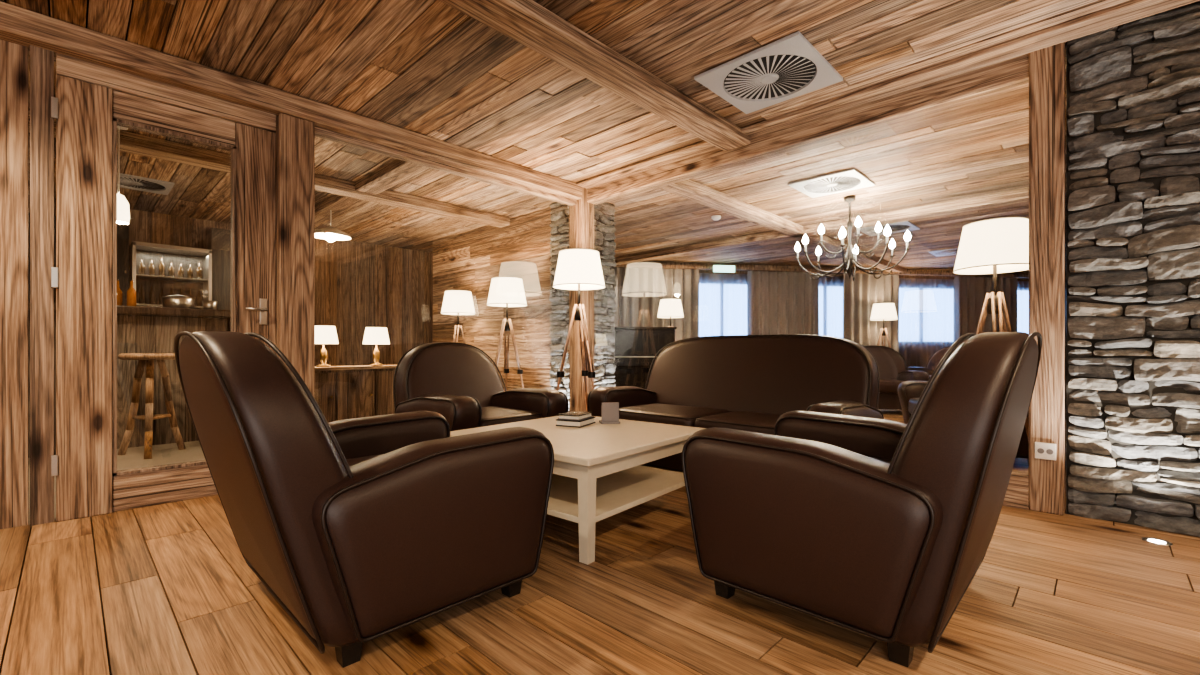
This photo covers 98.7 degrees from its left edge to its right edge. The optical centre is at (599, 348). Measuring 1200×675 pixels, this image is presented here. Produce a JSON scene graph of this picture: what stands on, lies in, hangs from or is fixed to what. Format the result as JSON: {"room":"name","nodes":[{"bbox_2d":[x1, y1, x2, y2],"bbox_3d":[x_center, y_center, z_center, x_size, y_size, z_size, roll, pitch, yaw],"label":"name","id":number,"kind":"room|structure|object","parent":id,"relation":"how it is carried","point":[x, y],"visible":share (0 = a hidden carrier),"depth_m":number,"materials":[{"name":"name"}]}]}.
{"room":"hotel lobby","nodes":[
{"label":"hotel lobby","id":0,"kind":"room"},
{"bbox_2d":[0,39,28,528],"bbox_3d":[-3.537,-0.305,1.733,0.050,2.310,2.160,0,0,44],"label":"wall","id":1,"kind":"structure","parent":0,"point":[14,58],"depth_m":2.46,"materials":[{"name":"brown wood"}]},
{"bbox_2d":[30,45,53,525],"bbox_3d":[-2.739,-0.305,2.530,0.085,2.310,0.078,0,0,44],"label":"door frame","id":2,"kind":"structure","parent":1,"relation":"attached to","point":[41,60],"depth_m":2.50,"materials":[{"name":"brown wood"}]},
{"bbox_2d":[51,97,57,118],"bbox_3d":[-2.670,-1.180,2.522,0.025,0.100,0.024,0,0,44],"label":"hinge","id":3,"kind":"object","parent":1,"relation":"attached to","point":[54,101],"visible":1,"depth_m":2.51,"materials":[{"name":"metal"}]},
{"bbox_2d":[51,455,57,475],"bbox_3d":[-2.670,0.570,2.522,0.025,0.100,0.024,0,0,44],"label":"hinge","id":4,"kind":"object","parent":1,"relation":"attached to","point":[54,458],"visible":1,"depth_m":2.51,"materials":[{"name":"metal"}]},
{"bbox_2d":[51,267,57,287],"bbox_3d":[-2.670,-0.350,2.522,0.025,0.100,0.024,0,0,44],"label":"hinge","id":5,"kind":"object","parent":1,"relation":"attached to","point":[54,270],"visible":1,"depth_m":2.51,"materials":[{"name":"metal"}]},
{"bbox_2d":[56,53,275,132],"bbox_3d":[-2.369,-1.407,2.893,0.070,0.102,0.944,0,0,44],"label":"trim header","id":6,"kind":"object","parent":1,"relation":"attached to","point":[120,81],"visible":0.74,"depth_m":2.81,"materials":[{"name":"brown wood"}]},
{"bbox_2d":[5,0,176,173],"bbox_3d":[2.447,-1.655,6.684,11.800,0.070,18.200,0,0,44],"label":"ceiling","id":7,"kind":"structure","parent":0,"point":[5,0],"depth_m":2.51,"materials":[{"name":"brown wood"}]},
{"bbox_2d":[117,126,129,223],"bbox_3d":[-3.385,-1.240,3.620,0.120,0.700,0.120,0,0,44],"label":"pendant lamp","id":8,"kind":"object","parent":7,"relation":"hanging from","point":[123,212],"visible":0.53,"depth_m":3.61,"materials":[{"name":"white plastic"}]},
{"bbox_2d":[29,110,509,227],"bbox_3d":[-3.244,-1.541,4.124,0.200,0.102,6.000,0,0,44],"label":"beam","id":9,"kind":"structure","parent":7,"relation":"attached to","point":[134,143],"depth_m":4.75,"materials":[{"name":"brown wood"}]},
{"bbox_2d":[0,1,581,199],"bbox_3d":[-2.255,-1.526,3.004,0.220,0.132,5.770,0,0,44],"label":"beam","id":10,"kind":"structure","parent":7,"relation":"attached to","point":[18,25],"depth_m":3.00,"materials":[{"name":"brown wood"}]},
{"bbox_2d":[315,127,576,205],"bbox_3d":[-1.085,-1.439,4.238,0.080,0.038,2.370,0,0,44],"label":"trim","id":11,"kind":"structure","parent":10,"relation":"attached to","point":[321,133],"depth_m":3.98,"materials":[{"name":"brown wood"}]},
{"bbox_2d":[315,210,350,241],"bbox_3d":[-2.926,-1.377,5.600,0.400,0.425,0.400,0,0,44],"label":"pendant lamp","id":12,"kind":"object","parent":7,"relation":"hanging from","point":[331,234],"visible":0.84,"depth_m":5.57,"materials":[{"name":"white plastic"}]},
{"bbox_2d":[439,0,750,150],"bbox_3d":[-0.985,-1.554,1.799,0.220,0.077,5.810,0,0,44],"label":"ceiling beam","id":13,"kind":"structure","parent":7,"relation":"attached to","point":[528,23],"depth_m":2.74,"materials":[{"name":"brown wood"}]},
{"bbox_2d":[712,215,720,219],"bbox_3d":[1.393,-1.567,6.173,0.110,0.045,0.110,0,0,44],"label":"smoke detector","id":14,"kind":"object","parent":7,"relation":"attached to","point":[715,217],"visible":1,"depth_m":6.13,"materials":[{"name":"white plastic"}]},
{"bbox_2d":[713,265,734,272],"bbox_3d":[2.243,-1.450,9.314,0.400,0.120,0.040,0,0,-9],"label":"exit sign","id":15,"kind":"object","parent":7,"relation":"hanging from","point":[716,268],"visible":1,"depth_m":9.29,"materials":[{"name":"white plastic"}]},
{"bbox_2d":[658,179,906,271],"bbox_3d":[3.782,-1.541,7.987,0.200,0.102,9.270,0,0,44],"label":"beam","id":16,"kind":"structure","parent":7,"relation":"attached to","point":[689,189],"depth_m":5.79,"materials":[{"name":"brown wood"}]},
{"bbox_2d":[615,188,1028,264],"bbox_3d":[2.155,-1.541,7.245,9.000,0.102,0.200,0,0,44],"label":"beam","id":17,"kind":"structure","parent":7,"relation":"attached to","point":[1017,196],"depth_m":6.16,"materials":[{"name":"brown wood"}]},
{"bbox_2d":[587,50,1065,204],"bbox_3d":[1.166,-1.516,3.893,3.490,0.152,0.130,0,0,44],"label":"beam","id":18,"kind":"structure","parent":7,"relation":"attached to","point":[1012,74],"depth_m":3.39,"materials":[{"name":"brown wood"}]},
{"bbox_2d":[795,195,911,281],"bbox_3d":[2.614,-1.160,5.392,1.030,0.860,1.031,0,0,-35],"label":"chandelier","id":19,"kind":"object","parent":7,"relation":"hanging from","point":[849,260],"visible":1,"depth_m":5.36,"materials":[{"name":"silver metal"}]},
{"bbox_2d":[5,441,204,528],"bbox_3d":[-3.950,0.865,4.776,4.878,0.030,6.150,0,0,44],"label":"floor","id":20,"kind":"structure","parent":0,"point":[163,454],"depth_m":4.03,"materials":[{"name":"brown wood"}]},
{"bbox_2d":[315,159,428,224],"bbox_3d":[-2.822,-1.551,5.527,4.050,0.082,0.200,0,0,44],"label":"ceiling","id":21,"kind":"structure","parent":0,"point":[397,171],"depth_m":4.76,"materials":[{"name":"brown wood"}]},
{"bbox_2d":[433,207,550,390],"bbox_3d":[-1.427,-0.368,6.696,2.816,2.436,0.120,0,0,44],"label":"wall","id":22,"kind":"structure","parent":0,"point":[468,261],"depth_m":6.39,"materials":[{"name":"brown wood"}]},
{"bbox_2d":[0,0,1131,271],"bbox_3d":[2.482,-1.604,6.720,11.393,0.028,17.893,0,0,44],"label":"ceiling","id":23,"kind":"structure","parent":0,"point":[429,68],"depth_m":3.34,"materials":[{"name":"brown wood"}]},
{"bbox_2d":[120,173,174,194],"bbox_3d":[-4.422,-1.580,4.920,0.500,0.019,0.500,0,0,44],"label":"air diffuser","id":24,"kind":"object","parent":23,"relation":"in","point":[127,181],"depth_m":4.94,"materials":[{"name":"white metal"}]},
{"bbox_2d":[694,31,842,113],"bbox_3d":[0.988,-1.580,3.013,0.620,0.019,0.620,0,0,44],"label":"air diffuser","id":25,"kind":"object","parent":23,"relation":"in","point":[788,67],"depth_m":2.97,"materials":[{"name":"white metal"}]},
{"bbox_2d":[788,168,874,197],"bbox_3d":[2.225,-1.580,4.948,0.600,0.019,0.600,0,0,44],"label":"air diffuser","id":26,"kind":"object","parent":23,"relation":"attached to","point":[850,179],"depth_m":4.92,"materials":[{"name":"white metal"}]},
{"bbox_2d":[577,0,1199,188],"bbox_3d":[2.050,-1.576,2.822,6.190,0.032,0.165,0,0,44],"label":"beam","id":27,"kind":"structure","parent":23,"relation":"attached to","point":[1133,10],"depth_m":2.92,"materials":[{"name":"brown wood"}]},
{"bbox_2d":[860,221,919,235],"bbox_3d":[3.789,-1.580,6.774,0.600,0.019,0.600,0,0,44],"label":"air diffuser","id":28,"kind":"object","parent":23,"relation":"attached to","point":[897,227],"depth_m":6.73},
{"bbox_2d":[928,248,957,256],"bbox_3d":[5.746,-1.580,8.359,0.600,0.019,0.600,0,0,44],"label":"air diffuser","id":29,"kind":"object","parent":23,"relation":"attached to","point":[952,251],"depth_m":8.40,"materials":[{"name":"white metal"}]},
{"bbox_2d":[0,409,1199,674],"bbox_3d":[2.447,0.900,6.684,11.800,0.100,18.200,0,0,44],"label":"floor","id":30,"kind":"structure","parent":0,"point":[179,594],"depth_m":1.65,"materials":[{"name":"brown wood"}]},
{"bbox_2d":[56,74,111,521],"bbox_3d":[-2.624,-0.250,2.623,0.080,2.200,0.201,0,0,44],"label":"stile","id":31,"kind":"object","parent":30,"relation":"on","point":[84,121],"visible":1,"depth_m":2.59,"materials":[{"name":"brown wood"}]},
{"bbox_2d":[112,118,116,475],"bbox_3d":[-2.546,-0.270,2.700,0.065,1.860,0.015,0,0,44],"label":"bead","id":32,"kind":"object","parent":31,"relation":"attached to","point":[114,124],"visible":0.93,"depth_m":2.68,"materials":[{"name":"brown wood"}]},
{"bbox_2d":[112,90,275,353],"bbox_3d":[-2.281,-0.250,2.949,0.118,2.200,0.741,0,0,44],"label":"door","id":33,"kind":"structure","parent":31,"relation":"attached to","point":[126,107],"depth_m":3.11,"materials":[{"name":"brown wood"}]},
{"bbox_2d":[112,118,234,150],"bbox_3d":[-2.366,-1.192,2.886,0.065,0.015,0.531,0,0,44],"label":"bead","id":34,"kind":"object","parent":33,"relation":"attached to","point":[122,123],"visible":0.86,"depth_m":2.86,"materials":[{"name":"brown wood"}]},
{"bbox_2d":[231,146,235,331],"bbox_3d":[-2.186,-0.270,3.071,0.065,1.860,0.015,0,0,44],"label":"bead","id":35,"kind":"object","parent":33,"relation":"attached to","point":[233,151],"visible":0.57,"depth_m":3.05,"materials":[{"name":"brown wood"}]},
{"bbox_2d":[260,298,266,324],"bbox_3d":[-2.067,-0.230,3.163,0.007,0.160,0.040,0,0,44],"label":"plate","id":36,"kind":"object","parent":33,"relation":"attached to","point":[263,302],"depth_m":3.16,"materials":[{"name":"metal"}]},
{"bbox_2d":[29,301,230,457],"bbox_3d":[-4.825,0.242,3.974,0.740,1.215,3.380,0,0,44],"label":"bar counter","id":37,"kind":"object","parent":30,"relation":"on","point":[140,329],"depth_m":4.54,"materials":[{"name":"brown wood"}]},
{"bbox_2d":[54,278,117,301],"bbox_3d":[-4.558,-0.521,4.529,0.106,0.313,0.519,0,0,41],"label":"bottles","id":38,"kind":"object","parent":37,"relation":"on","point":[117,278],"visible":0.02,"depth_m":4.41,"materials":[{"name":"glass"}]},
{"bbox_2d":[117,280,135,305],"bbox_3d":[-4.338,-0.492,4.566,0.124,0.254,0.336,0,0,44],"label":"bottles","id":39,"kind":"object","parent":37,"relation":"on","point":[131,292],"visible":0.27,"depth_m":4.62},
{"bbox_2d":[29,301,230,318],"bbox_3d":[-4.825,-0.330,3.974,0.740,0.070,3.380,0,0,44],"label":"countertop","id":40,"kind":"structure","parent":37,"relation":"on","point":[121,309],"depth_m":4.53,"materials":[{"name":"brown wood"}]},
{"bbox_2d":[162,295,217,309],"bbox_3d":[-3.924,-0.440,4.931,0.240,0.150,0.410,0,0,44],"label":"bowls","id":41,"kind":"object","parent":37,"relation":"on","point":[172,301],"visible":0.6,"depth_m":4.81,"materials":[{"name":"metal"}]},
{"bbox_2d":[29,213,230,309],"bbox_3d":[-5.350,-0.300,5.472,0.400,2.300,3.400,0,0,44],"label":"bar cabinet","id":42,"kind":"object","parent":30,"relation":"on","point":[157,271],"visible":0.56,"depth_m":5.96,"materials":[{"name":"wood"}]},
{"bbox_2d":[136,303,202,308],"bbox_3d":[-4.921,-0.487,5.913,0.300,0.015,0.630,0,0,44],"label":"shelf","id":43,"kind":"object","parent":42,"relation":"attached to","point":[198,306],"depth_m":5.81,"materials":[{"name":"wood"}]},
{"bbox_2d":[136,274,207,282],"bbox_3d":[-4.921,-0.807,5.913,0.300,0.015,0.630,0,0,44],"label":"shelf","id":44,"kind":"object","parent":42,"relation":"attached to","point":[161,278],"depth_m":5.93,"materials":[{"name":"wood"}]},
{"bbox_2d":[118,353,185,458],"bbox_3d":[-3.598,0.446,4.158,0.434,0.822,0.424,0,0,44],"label":"bar stool","id":45,"kind":"object","parent":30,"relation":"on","point":[147,359],"visible":0.94,"depth_m":4.13,"materials":[{"name":"brown wood"}]},
{"bbox_2d":[112,464,217,511],"bbox_3d":[-2.373,0.755,2.893,0.065,0.190,0.531,0,0,44],"label":"rail","id":46,"kind":"object","parent":30,"relation":"on","point":[144,489],"visible":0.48,"depth_m":2.81,"materials":[{"name":"brown wood"}]},
{"bbox_2d":[112,460,206,475],"bbox_3d":[-2.366,0.652,2.886,0.065,0.015,0.531,0,0,44],"label":"bead","id":47,"kind":"object","parent":46,"relation":"on","point":[200,462],"visible":0.64,"depth_m":2.82,"materials":[{"name":"brown wood"}]},
{"bbox_2d":[29,194,432,365],"bbox_3d":[-4.696,-0.370,6.576,0.100,2.440,7.496,0,0,44],"label":"wall bar","id":48,"kind":"object","parent":30,"relation":"on","point":[359,286],"depth_m":7.65,"materials":[{"name":"brown wood"}]},
{"bbox_2d":[275,113,314,397],"bbox_3d":[-1.972,-0.304,3.309,0.200,2.308,0.198,0,0,44],"label":"wall post","id":49,"kind":"object","parent":30,"relation":"on","point":[295,137],"visible":0.48,"depth_m":3.23,"materials":[{"name":"brown wood"}]},
{"bbox_2d":[315,364,398,422],"bbox_3d":[-2.494,0.510,5.111,0.440,0.680,1.160,0,0,44],"label":"sideboard","id":50,"kind":"object","parent":30,"relation":"on","point":[350,391],"visible":0.37,"depth_m":4.96,"materials":[{"name":"brown wood"}]},
{"bbox_2d":[315,326,338,366],"bbox_3d":[-2.640,-0.025,4.918,0.260,0.390,0.260,0,0,44],"label":"table lamp","id":51,"kind":"object","parent":50,"relation":"on","point":[324,335],"visible":0.93,"depth_m":4.86,"materials":[{"name":"white fabric"}]},
{"bbox_2d":[362,327,389,365],"bbox_3d":[-2.292,-0.025,5.277,0.260,0.390,0.260,0,0,44],"label":"table lamp","id":52,"kind":"object","parent":50,"relation":"on","point":[372,335],"visible":1,"depth_m":5.20,"materials":[{"name":"white fabric"}]},
{"bbox_2d":[174,331,553,667],"bbox_3d":[-0.813,0.400,1.775,0.944,0.900,0.986,0,0,44],"label":"armchair","id":53,"kind":"object","parent":30,"relation":"on","point":[362,529],"visible":1,"depth_m":1.38,"materials":[{"name":"brown leather"}]},
{"bbox_2d":[346,454,381,465],"bbox_3d":[-0.696,0.490,1.895,0.514,0.186,0.590,0,0,44],"label":"seat cushion","id":54,"kind":"object","parent":53,"relation":"on","point":[352,459],"depth_m":1.95,"materials":[{"name":"brown leather"}]},
{"bbox_2d":[440,290,474,343],"bbox_3d":[-1.793,0.059,6.585,0.497,1.585,0.491,0,0,-36],"label":"floor lamp","id":55,"kind":"object","parent":30,"relation":"on","point":[455,302],"depth_m":6.40,"materials":[{"name":"white fabric"}]},
{"bbox_2d":[393,342,568,430],"bbox_3d":[-0.855,0.400,3.534,0.971,0.900,0.924,0,0,44],"label":"armchair","id":56,"kind":"object","parent":30,"relation":"on","point":[459,382],"visible":0.46,"depth_m":3.52,"materials":[{"name":"brown leather"}]},
{"bbox_2d":[480,406,541,426],"bbox_3d":[-0.740,0.490,3.422,0.590,0.186,0.494,0,0,44],"label":"seat cushion","id":57,"kind":"object","parent":56,"relation":"on","point":[490,415],"depth_m":3.29,"materials":[{"name":"brown leather"}]},
{"bbox_2d":[487,277,526,390],"bbox_3d":[-0.990,0.038,5.705,0.510,1.627,0.504,0,0,4],"label":"floor lamp","id":58,"kind":"object","parent":30,"relation":"on","point":[506,292],"depth_m":5.58,"materials":[{"name":"white fabric"}]},
{"bbox_2d":[450,416,705,564],"bbox_3d":[-0.116,0.637,2.683,1.000,0.425,1.000,0,0,39],"label":"coffee table","id":59,"kind":"object","parent":30,"relation":"on","point":[598,474],"visible":0.44,"depth_m":2.39,"materials":[{"name":"beige paint"}]},
{"bbox_2d":[556,411,595,427],"bbox_3d":[-0.135,0.394,2.905,0.150,0.063,0.200,0,0,24],"label":"book stack","id":60,"kind":"object","parent":59,"relation":"on","point":[579,419],"visible":1,"depth_m":2.84,"materials":[{"name":"white paper"}]},
{"bbox_2d":[599,402,619,423],"bbox_3d":[0.055,0.365,2.957,0.110,0.120,0.080,0,0,-11],"label":"holder","id":61,"kind":"object","parent":59,"relation":"on","point":[609,410],"visible":1,"depth_m":2.93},
{"bbox_2d":[547,465,684,522],"bbox_3d":[-0.116,0.688,2.683,0.920,0.025,0.920,0,0,39],"label":"shelf","id":62,"kind":"object","parent":59,"relation":"attached to","point":[620,491],"depth_m":2.46,"materials":[{"name":"beige paint"}]},
{"bbox_2d":[553,248,605,411],"bbox_3d":[-0.138,0.000,4.533,0.534,1.704,0.528,0,0,34],"label":"floor lamp","id":63,"kind":"object","parent":30,"relation":"on","point":[578,269],"depth_m":4.41,"materials":[{"name":"white fabric"}]},
{"bbox_2d":[569,187,593,411],"bbox_3d":[-0.182,-0.370,5.138,0.180,2.440,0.180,0,0,44],"label":"post","id":64,"kind":"object","parent":30,"relation":"on","point":[581,215],"visible":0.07,"depth_m":5.08,"materials":[{"name":"brown wood"}]},
{"bbox_2d":[551,203,613,411],"bbox_3d":[-0.190,-0.370,5.662,0.490,2.440,0.490,0,0,44],"label":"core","id":65,"kind":"object","parent":30,"relation":"on","point":[601,208],"visible":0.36,"depth_m":5.55,"materials":[{"name":"stone"}]},
{"bbox_2d":[549,202,616,410],"bbox_3d":[-0.190,-0.370,5.663,0.586,2.444,0.587,0,0,44],"label":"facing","id":66,"kind":"object","parent":65,"relation":"attached to","point":[557,334],"visible":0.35,"depth_m":5.55,"materials":[{"name":"stone"}]},
{"bbox_2d":[614,327,676,389],"bbox_3d":[0.320,0.275,7.047,1.440,1.150,0.640,0,0,-1],"label":"upright piano","id":67,"kind":"object","parent":30,"relation":"on","point":[636,348],"visible":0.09,"depth_m":7.00,"materials":[{"name":"black paint"}]},
{"bbox_2d":[614,357,656,366],"bbox_3d":[0.323,0.170,6.862,1.400,0.120,0.270,0,0,-1],"label":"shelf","id":68,"kind":"object","parent":67,"relation":"attached to","point":[620,361],"depth_m":6.73,"materials":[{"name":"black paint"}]},
{"bbox_2d":[657,299,683,326],"bbox_3d":[1.258,0.000,8.856,0.534,1.704,0.528,0,0,44],"label":"table lamp","id":69,"kind":"object","parent":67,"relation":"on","point":[668,308],"depth_m":8.69,"materials":[{"name":"white fabric"}]},
{"bbox_2d":[587,334,883,471],"bbox_3d":[0.842,0.375,3.437,1.824,0.950,0.885,0,0,44],"label":"sofa","id":70,"kind":"object","parent":30,"relation":"on","point":[738,382],"visible":0.46,"depth_m":3.42,"materials":[{"name":"brown leather"}]},
{"bbox_2d":[619,403,728,426],"bbox_3d":[0.486,0.490,3.573,0.694,0.186,0.531,0,0,44],"label":"seat cushion","id":71,"kind":"object","parent":70,"relation":"on","point":[682,414],"depth_m":3.44,"materials":[{"name":"brown leather"}]},
{"bbox_2d":[694,411,780,434],"bbox_3d":[0.989,0.490,3.086,0.694,0.186,0.531,0,0,44],"label":"seat cushion","id":72,"kind":"object","parent":70,"relation":"on","point":[764,422],"depth_m":3.01,"materials":[{"name":"brown leather"}]},
{"bbox_2d":[682,332,1041,667],"bbox_3d":[0.919,0.400,1.798,0.936,0.900,0.944,0,0,44],"label":"armchair","id":73,"kind":"object","parent":30,"relation":"on","point":[879,529],"visible":1,"depth_m":1.39,"materials":[{"name":"brown leather"}]},
{"bbox_2d":[871,457,890,463],"bbox_3d":[0.817,0.490,1.897,0.590,0.186,0.514,0,0,44],"label":"seat cushion","id":74,"kind":"object","parent":73,"relation":"on","point":[885,459],"depth_m":1.92,"materials":[{"name":"brown leather"}]},
{"bbox_2d":[870,303,897,347],"bbox_3d":[5.349,0.000,9.624,0.534,1.704,0.528,0,0,44],"label":"floor lamp","id":75,"kind":"object","parent":30,"relation":"on","point":[883,312],"depth_m":9.51,"materials":[{"name":"white fabric"}]},
{"bbox_2d":[864,346,929,409],"bbox_3d":[3.808,0.400,6.998,0.944,0.900,0.971,0,0,14],"label":"armchair","id":76,"kind":"object","parent":30,"relation":"on","point":[893,368],"visible":0.27,"depth_m":6.87,"materials":[{"name":"brown leather"}]},
{"bbox_2d":[879,379,903,392],"bbox_3d":[3.769,0.490,6.843,0.514,0.186,0.590,0,0,14],"label":"seat cushion","id":77,"kind":"object","parent":76,"relation":"on","point":[886,385],"depth_m":6.57,"materials":[{"name":"brown leather"}]},
{"bbox_2d":[908,346,958,376],"bbox_3d":[5.299,0.400,7.929,0.971,0.900,0.944,0,0,-26],"label":"armchair","id":78,"kind":"object","parent":30,"relation":"on","point":[938,355],"visible":0.09,"depth_m":8.23,"materials":[{"name":"brown leather"}]},
{"bbox_2d":[898,380,1028,465],"bbox_3d":[3.027,0.400,4.089,0.971,0.900,0.944,0,0,14],"label":"armchair","id":79,"kind":"object","parent":30,"relation":"on","point":[909,392],"visible":0.12,"depth_m":4.43,"materials":[{"name":"brown leather"}]},
{"bbox_2d":[908,398,918,413],"bbox_3d":[2.872,0.490,4.128,0.590,0.186,0.514,0,0,14],"label":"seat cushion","id":80,"kind":"object","parent":79,"relation":"on","point":[912,402],"depth_m":4.33,"materials":[{"name":"brown leather"}]},
{"bbox_2d":[952,216,1028,442],"bbox_3d":[2.591,0.017,3.386,0.523,1.670,0.518,0,0,-16],"label":"floor lamp","id":81,"kind":"object","parent":30,"relation":"on","point":[994,246],"depth_m":3.26,"materials":[{"name":"white fabric"}]},
{"bbox_2d":[1029,42,1065,514],"bbox_3d":[2.368,-0.370,2.726,0.140,2.440,0.170,0,0,44],"label":"wall post","id":82,"kind":"object","parent":30,"relation":"on","point":[1047,74],"visible":0.81,"depth_m":2.67,"materials":[{"name":"brown wood"}]},
{"bbox_2d":[1035,442,1055,460],"bbox_3d":[2.302,0.527,2.662,0.085,0.085,0.014,0,0,44],"label":"wall socket","id":83,"kind":"object","parent":82,"relation":"attached to","point":[1047,451],"visible":1,"depth_m":2.66,"materials":[{"name":"white plastic"}]},
{"bbox_2d":[1142,537,1172,545],"bbox_3d":[2.456,0.848,2.271,0.094,0.004,0.094,0,0,44],"label":"uplight","id":84,"kind":"object","parent":30,"relation":"on","point":[1157,541],"visible":1,"depth_m":2.27,"materials":[{"name":"metal"}]},
{"bbox_2d":[747,271,818,334],"bbox_3d":[3.449,-0.315,9.685,1.418,2.270,0.140,0,0,-9],"label":"wall","id":85,"kind":"structure","parent":0,"point":[778,303],"depth_m":9.67,"materials":[{"name":"brown wood"}]},
{"bbox_2d":[629,261,1028,367],"bbox_3d":[4.262,-0.370,9.980,13.900,2.440,0.100,0,0,-9],"label":"wall","id":86,"kind":"structure","parent":0,"point":[915,355],"depth_m":10.23,"materials":[{"name":"brown wood"}]},
{"bbox_2d":[614,264,712,269],"bbox_3d":[1.180,-1.485,9.166,1.841,0.050,0.444,0,0,-9],"label":"curtain rail","id":87,"kind":"object","parent":86,"relation":"hanging from","point":[649,266],"depth_m":9.25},
{"bbox_2d":[614,267,698,340],"bbox_3d":[0.942,-0.315,9.273,1.716,2.270,0.140,0,0,-9],"label":"curtain","id":88,"kind":"object","parent":87,"relation":"hanging from","point":[639,292],"depth_m":9.29,"materials":[{"name":"brown fabric"}]},
{"bbox_2d":[699,281,746,335],"bbox_3d":[2.279,-0.685,9.654,1.280,1.170,0.060,0,0,-9],"label":"frame","id":89,"kind":"object","parent":86,"relation":"attached to","point":[721,283],"visible":0.2,"depth_m":9.62,"materials":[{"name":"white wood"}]},
{"bbox_2d":[699,284,746,336],"bbox_3d":[2.276,-0.685,9.669,1.240,1.130,0.010,0,0,-9],"label":"pane","id":90,"kind":"object","parent":86,"relation":"attached to","point":[734,295],"visible":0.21,"depth_m":9.67,"materials":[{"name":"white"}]},
{"bbox_2d":[735,267,846,273],"bbox_3d":[3.600,-1.485,9.564,2.427,0.050,0.442,0,0,-9],"label":"curtain rail","id":91,"kind":"object","parent":86,"relation":"hanging from","point":[736,268],"depth_m":9.62,"materials":[{"name":"brown wood"}]},
{"bbox_2d":[819,286,842,337],"bbox_3d":[4.358,-0.685,10.011,0.860,1.130,0.010,0,0,-9],"label":"pane","id":92,"kind":"object","parent":86,"relation":"attached to","point":[834,293],"visible":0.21,"depth_m":10.04,"materials":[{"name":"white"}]},
{"bbox_2d":[819,283,843,335],"bbox_3d":[4.361,-0.685,9.996,0.900,1.170,0.060,0,0,-9],"label":"frame","id":93,"kind":"object","parent":86,"relation":"attached to","point":[824,285],"visible":0.26,"depth_m":9.97,"materials":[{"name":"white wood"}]},
{"bbox_2d":[899,288,952,341],"bbox_3d":[6.435,-0.685,10.353,1.570,1.130,0.011,0,0,-9],"label":"pane","id":94,"kind":"object","parent":86,"relation":"attached to","point":[937,303],"visible":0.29,"depth_m":10.37,"materials":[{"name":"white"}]},
{"bbox_2d":[899,285,953,343],"bbox_3d":[6.438,-0.685,10.338,1.610,1.170,0.060,0,0,-9],"label":"frame","id":95,"kind":"object","parent":86,"relation":"attached to","point":[900,286],"visible":0.46,"depth_m":10.31,"materials":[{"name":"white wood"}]},
{"bbox_2d":[853,270,1028,277],"bbox_3d":[6.725,-1.485,10.078,4.132,0.050,0.445,0,0,-9],"label":"curtain rail","id":96,"kind":"object","parent":86,"relation":"hanging from","point":[857,271],"depth_m":10.18,"materials":[{"name":"brown wood"}]},
{"bbox_2d":[843,273,898,351],"bbox_3d":[5.223,-0.315,9.976,1.215,2.270,0.141,0,0,-9],"label":"curtain","id":97,"kind":"object","parent":96,"relation":"hanging from","point":[860,295],"depth_m":9.97,"materials":[{"name":"beige fabric"}]},
{"bbox_2d":[954,276,1016,345],"bbox_3d":[7.796,-0.315,10.398,1.410,2.270,0.140,0,0,-9],"label":"curtain","id":98,"kind":"object","parent":96,"relation":"hanging from","point":[969,292],"depth_m":10.36,"materials":[{"name":"brown fabric"}]},
{"bbox_2d":[1017,288,1028,290],"bbox_3d":[8.998,-0.685,10.759,1.500,1.170,0.060,0,0,-9],"label":"frame","id":99,"kind":"object","parent":86,"relation":"attached to","point":[1022,289],"visible":0.02,"depth_m":10.70,"materials":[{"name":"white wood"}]},
{"bbox_2d":[1017,290,1028,333],"bbox_3d":[8.996,-0.685,10.774,1.460,1.130,0.010,0,0,-9],"label":"pane","id":100,"kind":"object","parent":86,"relation":"attached to","point":[1022,296],"visible":0.02,"depth_m":10.74,"materials":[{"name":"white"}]},
{"bbox_2d":[1066,1,1199,535],"bbox_3d":[3.518,-0.370,1.776,2.825,2.440,0.290,0,0,44],"label":"wall","id":101,"kind":"structure","parent":0,"point":[1153,389],"depth_m":2.50,"materials":[{"name":"stone"}]},
{"bbox_2d":[1002,470,1028,509],"bbox_3d":[1.095,0.760,3.920,3.350,0.180,0.110,0,0,44],"label":"trim","id":102,"kind":"structure","parent":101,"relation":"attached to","point":[1017,493],"depth_m":2.75,"materials":[{"name":"brown wood"}]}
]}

